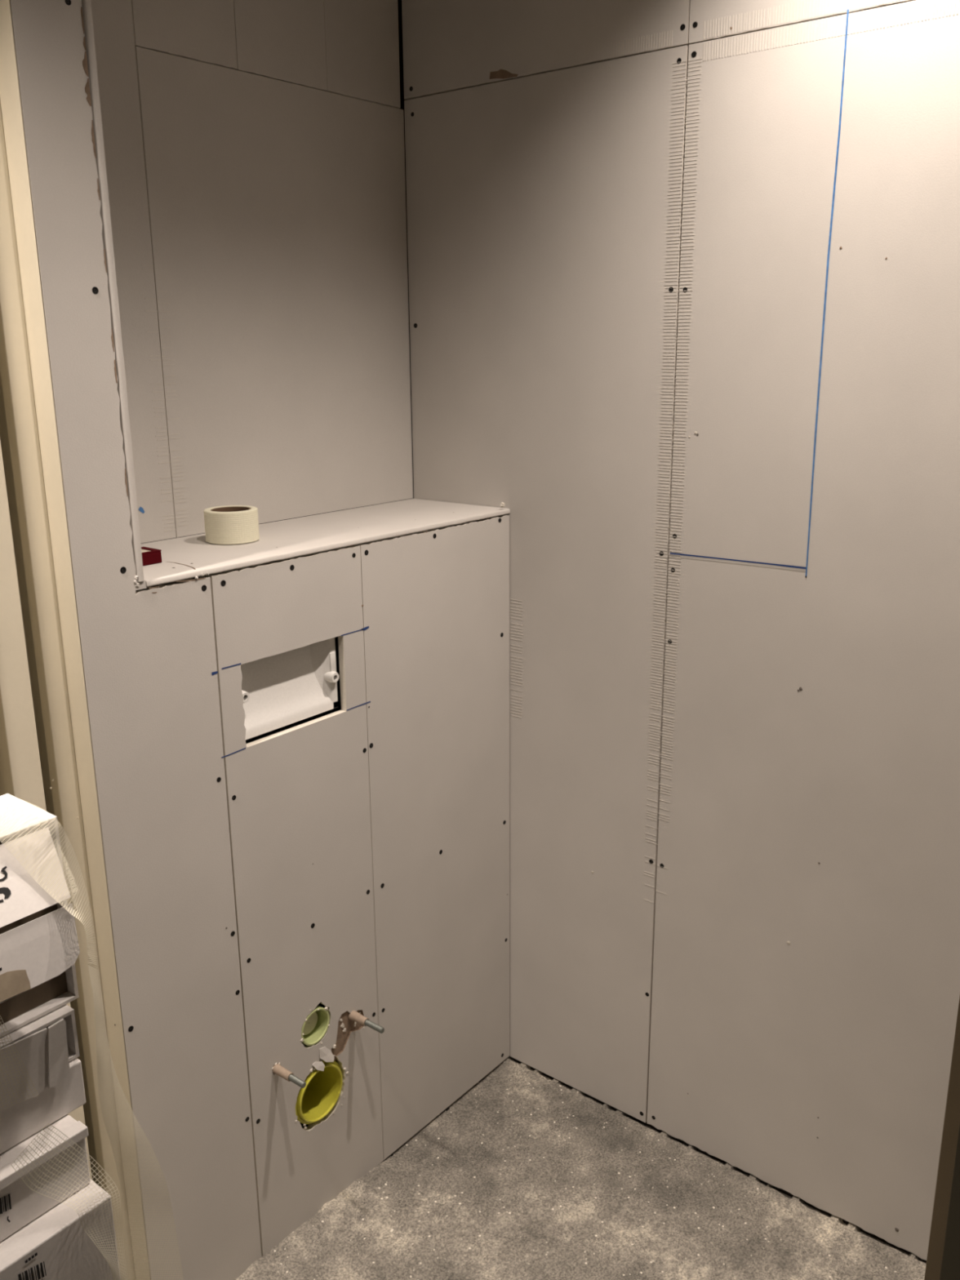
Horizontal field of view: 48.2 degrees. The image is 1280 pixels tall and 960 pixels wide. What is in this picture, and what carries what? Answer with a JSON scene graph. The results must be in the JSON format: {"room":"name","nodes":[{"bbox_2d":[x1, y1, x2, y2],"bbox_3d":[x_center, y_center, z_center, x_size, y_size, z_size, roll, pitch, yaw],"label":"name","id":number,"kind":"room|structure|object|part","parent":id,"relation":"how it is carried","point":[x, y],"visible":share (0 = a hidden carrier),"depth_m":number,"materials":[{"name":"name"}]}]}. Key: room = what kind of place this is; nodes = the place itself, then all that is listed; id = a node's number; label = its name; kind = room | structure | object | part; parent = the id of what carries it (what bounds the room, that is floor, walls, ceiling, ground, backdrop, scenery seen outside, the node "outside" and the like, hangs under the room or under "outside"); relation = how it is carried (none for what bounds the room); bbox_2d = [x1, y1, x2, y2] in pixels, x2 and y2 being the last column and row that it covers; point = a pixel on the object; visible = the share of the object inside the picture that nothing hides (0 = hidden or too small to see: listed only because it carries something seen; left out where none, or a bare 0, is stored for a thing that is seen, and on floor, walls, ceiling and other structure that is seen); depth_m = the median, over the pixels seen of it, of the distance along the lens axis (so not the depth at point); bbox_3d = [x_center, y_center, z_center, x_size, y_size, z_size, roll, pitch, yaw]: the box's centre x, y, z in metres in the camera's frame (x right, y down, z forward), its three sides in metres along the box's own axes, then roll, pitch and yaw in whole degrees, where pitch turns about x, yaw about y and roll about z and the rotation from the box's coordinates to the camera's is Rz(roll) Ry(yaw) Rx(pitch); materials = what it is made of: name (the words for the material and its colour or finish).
{"room":"building under construction","nodes":[
{"label":"building under construction","id":0,"kind":"room"},
{"bbox_2d":[90,0,413,1062],"bbox_3d":[-0.466,-0.171,1.835,0.080,2.400,0.992,11,19,37],"label":"wall","id":1,"kind":"structure","parent":0,"point":[255,149],"depth_m":1.78,"materials":[{"name":"paint"}]},
{"bbox_3d":[-0.572,-0.712,1.501,0.012,1.179,0.226,11,19,37],"label":"drywall panel","id":2,"kind":"part","parent":1,"relation":"part of","materials":[{"name":"paper"}]},
{"bbox_3d":[-0.446,-1.101,1.562,0.012,0.462,0.185,11,19,37],"label":"drywall panel","id":3,"kind":"part","parent":1,"relation":"part of","materials":[{"name":"paper"}]},
{"bbox_3d":[-0.321,-0.573,1.863,0.012,0.716,0.570,11,19,37],"label":"drywall panel","id":4,"kind":"part","parent":1,"relation":"part of","materials":[{"name":"paper"}]},
{"bbox_3d":[-0.328,-1.141,1.705,0.012,0.462,0.192,11,19,37],"label":"drywall panel","id":5,"kind":"part","parent":1,"relation":"part of","materials":[{"name":"paint"}]},
{"bbox_3d":[-0.210,-1.181,1.847,0.012,0.462,0.184,11,19,37],"label":"drywall panel","id":6,"kind":"part","parent":1,"relation":"part of","materials":[{"name":"paper"}]},
{"bbox_2d":[9,0,510,1279],"bbox_3d":[-0.321,-0.158,1.762,0.263,2.390,0.901,11,19,37],"label":"wall","id":7,"kind":"structure","parent":0,"point":[356,856],"depth_m":1.70,"materials":[{"name":"paper"}]},
{"bbox_3d":[-0.545,-0.666,1.333,0.247,1.180,0.013,11,19,37],"label":"niche panel","id":8,"kind":"part","parent":7,"relation":"part of","materials":[{"name":"paint"}]},
{"bbox_3d":[-0.447,-0.074,1.427,0.012,2.373,0.205,11,19,37],"label":"drywall panel","id":9,"kind":"part","parent":7,"relation":"part of","materials":[{"name":"paint"}]},
{"bbox_2d":[141,546,161,565],"bbox_3d":[-0.488,-0.117,1.527,0.042,0.018,0.055,11,19,37],"label":"box","id":10,"kind":"object","parent":7,"relation":"on","point":[150,556],"visible":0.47,"depth_m":1.52,"materials":[{"name":"red cardboard"}]},
{"bbox_2d":[203,505,259,544],"bbox_3d":[-0.394,-0.183,1.702,0.084,0.050,0.084,11,19,37],"label":"tape roll","id":11,"kind":"object","parent":7,"relation":"on","point":[227,524],"visible":1,"depth_m":1.67,"materials":[{"name":"paper"}]},
{"bbox_2d":[272,1063,306,1088],"bbox_3d":[-0.348,0.702,1.775,0.168,0.016,0.016,11,19,37],"label":"rod","id":12,"kind":"object","parent":7,"relation":"attached to","point":[278,1069],"visible":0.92,"depth_m":1.74,"materials":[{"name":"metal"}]},
{"bbox_3d":[-0.348,0.702,1.775,0.168,0.010,0.010,11,19,37],"label":"rod","id":13,"kind":"part","parent":12,"relation":"part of","materials":[{"name":"metal"}]},
{"bbox_2d":[240,637,338,739],"bbox_3d":[-0.323,0.068,1.663,0.048,0.136,0.259,11,19,37],"label":"box","id":14,"kind":"object","parent":7,"relation":"attached to","point":[286,688],"visible":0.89,"depth_m":1.69,"materials":[{"name":"white plastic"}]},
{"bbox_3d":[-0.284,0.448,1.774,0.012,1.182,0.294,11,19,37],"label":"drywall panel","id":15,"kind":"part","parent":7,"relation":"part of","materials":[{"name":"paper"}]},
{"bbox_2d":[301,1004,329,1045],"bbox_3d":[-0.314,0.651,1.853,0.090,0.065,0.065,11,19,37],"label":"pipe","id":16,"kind":"object","parent":7,"relation":"attached to","point":[316,1025],"visible":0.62,"depth_m":1.84,"materials":[{"name":"green plastic"}]},
{"bbox_2d":[295,1042,342,1124],"bbox_3d":[-0.338,0.774,1.912,0.162,0.113,0.113,11,19,37],"label":"pipe","id":17,"kind":"object","parent":7,"relation":"attached to","point":[322,1091],"visible":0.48,"depth_m":1.90,"materials":[{"name":"plastic"}]},
{"bbox_3d":[-0.293,-0.176,1.790,0.245,0.011,0.816,11,19,37],"label":"ledge panel","id":18,"kind":"part","parent":7,"relation":"part of","materials":[{"name":"paint"}]},
{"bbox_2d":[347,1010,384,1033],"bbox_3d":[-0.235,0.661,1.906,0.173,0.018,0.018,11,19,37],"label":"rod","id":19,"kind":"object","parent":7,"relation":"attached to","point":[354,1015],"visible":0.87,"depth_m":1.88,"materials":[{"name":"metal"}]},
{"bbox_3d":[-0.235,0.661,1.906,0.173,0.010,0.010,11,19,37],"label":"rod","id":20,"kind":"part","parent":19,"relation":"part of","materials":[{"name":"metal"}]},
{"bbox_3d":[-0.068,0.375,2.035,0.012,1.183,0.396,11,19,37],"label":"drywall panel","id":21,"kind":"part","parent":7,"relation":"part of","materials":[{"name":"paint"}]},
{"bbox_2d":[235,1056,926,1279],"bbox_3d":[0.037,1.319,0.917,2.400,0.080,2.450,11,19,37],"label":"floor","id":22,"kind":"structure","parent":0,"point":[526,1175],"depth_m":1.92,"materials":[{"name":"grey concrete"}]},
{"bbox_3d":[-0.521,0.958,1.003,0.210,0.620,0.340,11,19,37],"label":"carton","id":23,"kind":"object","parent":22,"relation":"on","visible":0},
{"bbox_2d":[0,1180,120,1279],"bbox_3d":[-0.520,0.586,0.898,0.211,0.152,0.360,11,19,37],"label":"carton","id":24,"kind":"object","parent":23,"relation":"on","point":[55,1245],"visible":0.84,"depth_m":0.92,"materials":[{"name":"white cardboard"}]},
{"bbox_2d":[0,1114,90,1241],"bbox_3d":[-0.520,0.480,0.878,0.174,0.061,0.341,11,19,37],"label":"carton","id":25,"kind":"object","parent":24,"relation":"on","point":[20,1205],"visible":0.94,"depth_m":0.92,"materials":[{"name":"white cardboard"}]},
{"bbox_2d":[0,1057,85,1154],"bbox_3d":[-0.530,0.421,0.892,0.170,0.045,0.340,11,19,37],"label":"carton","id":26,"kind":"object","parent":25,"relation":"on","point":[18,1122],"visible":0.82,"depth_m":0.94,"materials":[{"name":"white cardboard"}]},
{"bbox_2d":[0,1004,79,1112],"bbox_3d":[-0.525,0.378,0.878,0.170,0.061,0.340,11,19,37],"label":"carton","id":27,"kind":"object","parent":26,"relation":"on","point":[46,1046],"visible":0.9,"depth_m":0.93,"materials":[{"name":"white cardboard"}]},
{"bbox_2d":[0,1015,38,1110],"bbox_3d":[-0.396,0.351,0.885,0.006,0.091,0.056,9,18,32],"label":"plastic wrap","id":28,"kind":"object","parent":27,"relation":"hanging from","point":[0,1015],"visible":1,"depth_m":0.89,"materials":[{"name":"clear plastic"}]},
{"bbox_2d":[0,793,79,1036],"bbox_3d":[-0.478,0.271,0.821,0.144,0.180,0.347,11,19,37],"label":"carton","id":29,"kind":"object","parent":27,"relation":"on","point":[39,946],"visible":0.99,"depth_m":0.88,"materials":[{"name":"white cardboard"}]},
{"bbox_3d":[-0.501,0.181,0.815,0.087,0.002,0.320,11,19,37],"label":"lid","id":30,"kind":"part","parent":29,"relation":"part of","materials":[{"name":"white cardboard"}]},
{"bbox_2d":[0,793,182,1279],"bbox_3d":[-0.424,0.623,1.255,0.077,1.141,0.560,-4,16,-14],"label":"plastic wrap","id":31,"kind":"object","parent":29,"relation":"attached to","point":[104,1037],"visible":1,"depth_m":1.20,"materials":[{"name":"clear plastic"}]},
{"bbox_2d":[11,1123,127,1279],"bbox_3d":[-0.349,0.523,0.933,0.029,0.236,0.086,11,19,37],"label":"plastic wrap","id":32,"kind":"object","parent":24,"relation":"on","point":[114,1273],"visible":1,"depth_m":0.93,"materials":[{"name":"clear plastic"}]},
{"bbox_2d":[400,0,959,1262],"bbox_3d":[0.457,-0.164,1.780,1.553,2.400,0.101,11,19,37],"label":"wall","id":33,"kind":"structure","parent":0,"point":[683,276],"depth_m":1.79,"materials":[{"name":"paint"}]},
{"bbox_3d":[0.089,-1.165,1.747,0.580,0.445,0.012,11,19,37],"label":"drywall panel","id":34,"kind":"part","parent":33,"relation":"part of","materials":[{"name":"paper"}]},
{"bbox_3d":[0.099,-0.018,2.061,0.580,1.931,0.012,11,19,37],"label":"drywall panel","id":35,"kind":"part","parent":33,"relation":"part of","materials":[{"name":"paint"}]},
{"bbox_3d":[0.654,-1.051,1.311,0.861,0.445,0.012,11,19,37],"label":"drywall panel","id":36,"kind":"part","parent":33,"relation":"part of","materials":[{"name":"paper"}]},
{"bbox_3d":[0.664,0.097,1.625,0.860,1.932,0.012,11,19,37],"label":"drywall panel","id":37,"kind":"part","parent":33,"relation":"part of","materials":[{"name":"paint"}]},
{"bbox_2d":[924,996,959,1279],"bbox_3d":[0.800,-0.034,1.259,0.271,2.382,0.311,11,19,37],"label":"trim","id":38,"kind":"structure","parent":33,"relation":"attached to","point":[943,1260],"depth_m":1.43,"materials":[{"name":"brown paint"}]},
{"bbox_3d":[0.803,-0.030,1.246,0.250,2.382,0.292,11,19,37],"label":"door post","id":39,"kind":"part","parent":38,"relation":"part of","materials":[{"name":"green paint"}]},
{"bbox_3d":[-1.012,0.112,0.815,0.100,2.400,1.497,11,19,37],"label":"doorway","id":40,"kind":"structure","parent":0,"visible":0},
{"bbox_2d":[0,0,150,1279],"bbox_3d":[-0.878,0.144,1.057,0.172,2.172,1.014,11,19,37],"label":"door frame","id":41,"kind":"structure","parent":40,"relation":"attached to","point":[46,762],"depth_m":1.36,"materials":[{"name":"beige paint"}]}
]}

